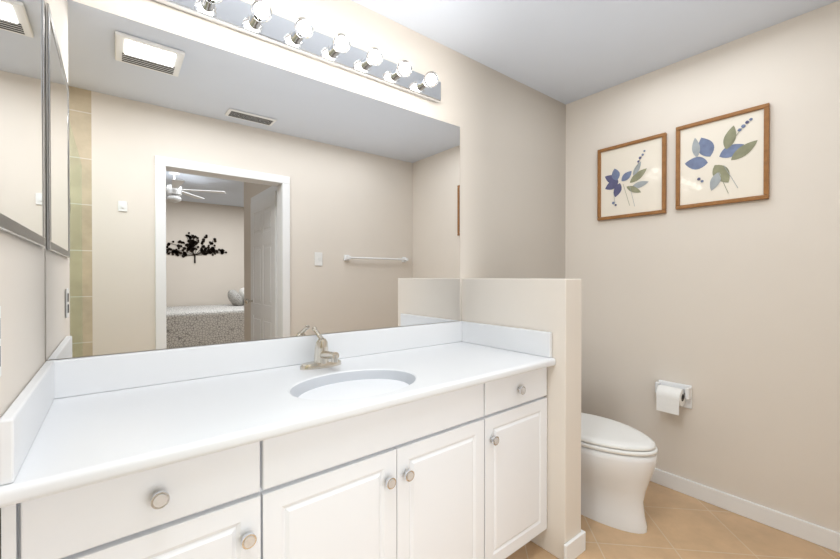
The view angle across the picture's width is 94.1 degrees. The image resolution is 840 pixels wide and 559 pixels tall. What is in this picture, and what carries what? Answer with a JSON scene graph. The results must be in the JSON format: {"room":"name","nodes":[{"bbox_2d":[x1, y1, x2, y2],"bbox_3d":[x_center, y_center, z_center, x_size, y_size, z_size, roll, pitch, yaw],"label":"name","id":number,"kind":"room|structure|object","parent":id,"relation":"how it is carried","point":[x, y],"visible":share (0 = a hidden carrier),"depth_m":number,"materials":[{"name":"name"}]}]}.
{"room":"bathroom","nodes":[
{"label":"bathroom","id":0,"kind":"room"},
{"bbox_2d":[0,230,44,558],"bbox_3d":[-0.879,-0.007,0.770,0.120,2.440,0.812,0,0,-38],"label":"wall","id":1,"kind":"structure","parent":0,"point":[22,292],"depth_m":0.83,"materials":[{"name":"beige paint"}]},
{"bbox_2d":[0,306,0,376],"bbox_3d":[-0.686,0.104,0.632,0.007,0.120,0.075,0,0,-38],"label":"electrical outlet","id":2,"kind":"object","parent":1,"relation":"attached to","point":[0,341],"visible":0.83,"depth_m":0.66,"materials":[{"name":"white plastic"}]},
{"bbox_2d":[0,0,45,246],"bbox_3d":[-0.837,-0.452,0.821,0.007,0.730,0.670,0,0,-38],"label":"mirror","id":3,"kind":"object","parent":1,"relation":"attached to","point":[22,133],"visible":1,"depth_m":0.83,"materials":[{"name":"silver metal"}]},
{"bbox_2d":[0,361,55,484],"bbox_3d":[-0.879,0.291,0.890,0.020,0.110,0.581,0,0,-38],"label":"backsplash","id":4,"kind":"structure","parent":1,"relation":"attached to","point":[22,422],"depth_m":0.76,"materials":[{"name":"white stone"}]},
{"bbox_2d":[44,0,565,361],"bbox_3d":[-0.464,-0.013,1.687,3.949,2.440,0.120,0,0,-38],"label":"wall","id":5,"kind":"structure","parent":0,"point":[512,174],"depth_m":2.21,"materials":[{"name":"beige paint"}]},
{"bbox_2d":[44,0,459,359],"bbox_3d":[-0.430,-0.299,1.630,1.642,1.056,0.004,0,0,-38],"label":"mirror","id":6,"kind":"object","parent":5,"relation":"attached to","point":[198,193],"visible":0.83,"depth_m":1.41,"materials":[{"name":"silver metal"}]},
{"bbox_2d":[52,321,459,400],"bbox_3d":[-0.418,0.286,1.633,1.662,0.110,0.021,0,0,-38],"label":"backsplash","id":7,"kind":"structure","parent":5,"relation":"attached to","point":[82,376],"depth_m":1.41,"materials":[{"name":"white stone"}]},
{"bbox_2d":[154,0,440,102],"bbox_3d":[-0.386,-0.964,1.582,1.310,0.100,0.128,0,0,-38],"label":"sconce","id":8,"kind":"object","parent":5,"relation":"attached to","point":[259,19],"visible":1,"depth_m":1.57,"materials":[{"name":"silver metal"}]},
{"bbox_2d":[462,278,581,558],"bbox_3d":[0.475,0.600,1.950,0.128,1.210,0.630,0,0,-38],"label":"wall","id":9,"kind":"structure","parent":0,"point":[553,306],"depth_m":1.72,"materials":[{"name":"beige paint"}]},
{"bbox_2d":[460,321,551,356],"bbox_3d":[0.403,0.284,1.916,0.020,0.110,0.546,0,0,-38],"label":"backsplash","id":10,"kind":"structure","parent":9,"relation":"attached to","point":[536,343],"depth_m":1.87,"materials":[{"name":"white stone"}]},
{"bbox_2d":[564,532,583,558],"bbox_3d":[0.667,1.165,1.696,0.142,0.085,0.014,0,0,-38],"label":"baseboard","id":11,"kind":"structure","parent":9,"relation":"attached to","point":[573,547],"depth_m":1.69,"materials":[{"name":"white paint"}]},
{"bbox_2d":[581,529,585,550],"bbox_3d":[0.539,1.163,1.986,0.014,0.085,0.630,0,0,-38],"label":"baseboard","id":12,"kind":"structure","parent":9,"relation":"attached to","point":[584,532],"depth_m":1.74,"materials":[{"name":"white paint"}]},
{"bbox_2d":[352,0,838,104],"bbox_3d":[0.133,-1.253,0.916,3.949,0.050,2.058,0,0,-38],"label":"ceiling","id":13,"kind":"structure","parent":0,"point":[565,52],"depth_m":1.94,"materials":[{"name":"paint"}]},
{"bbox_2d":[506,481,839,558],"bbox_3d":[0.139,1.237,0.924,3.949,0.050,2.078,0,0,-38],"label":"floor","id":14,"kind":"structure","parent":0,"point":[680,525],"depth_m":1.82,"materials":[{"name":"tile"}]},
{"bbox_2d":[1,345,546,558],"bbox_3d":[-0.232,0.793,1.398,1.662,0.832,0.569,0,0,-38],"label":"bathroom vanity","id":15,"kind":"object","parent":14,"relation":"on","point":[426,441],"depth_m":1.12,"materials":[{"name":"white wood"}]},
{"bbox_2d":[0,357,555,512],"bbox_3d":[-0.077,0.361,1.197,1.662,0.034,0.108,0,0,-38],"label":"countertop","id":16,"kind":"structure","parent":15,"relation":"on","point":[61,474],"depth_m":0.89,"materials":[{"name":"white stone"}]},
{"bbox_2d":[300,326,341,370],"bbox_3d":[-0.370,0.267,1.512,0.170,0.151,0.207,0,0,-38],"label":"faucet","id":17,"kind":"object","parent":15,"relation":"on","point":[318,352],"depth_m":1.53,"materials":[{"name":"silver metal"}]},
{"bbox_2d":[581,413,657,533],"bbox_3d":[0.862,0.827,2.141,0.450,0.754,0.791,0,0,-38],"label":"toilet","id":18,"kind":"object","parent":14,"relation":"on","point":[618,462],"visible":0.42,"depth_m":1.89,"materials":[{"name":"ceramic"}]},
{"bbox_2d":[565,0,839,532],"bbox_3d":[1.678,-0.015,2.057,0.120,2.440,1.938,0,0,-38],"label":"wall","id":19,"kind":"structure","parent":0,"point":[729,313],"depth_m":2.03,"materials":[{"name":"beige paint"}]},
{"bbox_2d":[597,132,666,220],"bbox_3d":[1.298,-0.618,2.420,0.022,0.464,0.404,0,0,-38],"label":"picture","id":20,"kind":"object","parent":19,"relation":"attached to","point":[631,178],"visible":1,"depth_m":2.40,"materials":[{"name":"paper"},{"name":"wood"},{"name":"glass"}]},
{"bbox_2d":[655,380,691,414],"bbox_3d":[1.417,0.664,2.205,0.110,0.150,0.170,0,0,-38],"label":"paper holder","id":21,"kind":"object","parent":19,"relation":"attached to","point":[671,397],"visible":1,"depth_m":2.17,"materials":[{"name":"paper"}]},
{"bbox_2d":[675,103,769,209],"bbox_3d":[1.577,-0.627,2.063,0.022,0.464,0.401,0,0,-38],"label":"picture","id":22,"kind":"object","parent":19,"relation":"attached to","point":[723,159],"visible":0.98,"depth_m":2.04,"materials":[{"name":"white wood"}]},
{"bbox_2d":[650,468,839,552],"bbox_3d":[1.588,1.162,2.071,0.014,0.085,1.818,0,0,-38],"label":"baseboard","id":23,"kind":"structure","parent":19,"relation":"attached to","point":[808,531],"depth_m":1.96,"materials":[{"name":"white paint"}]}
]}

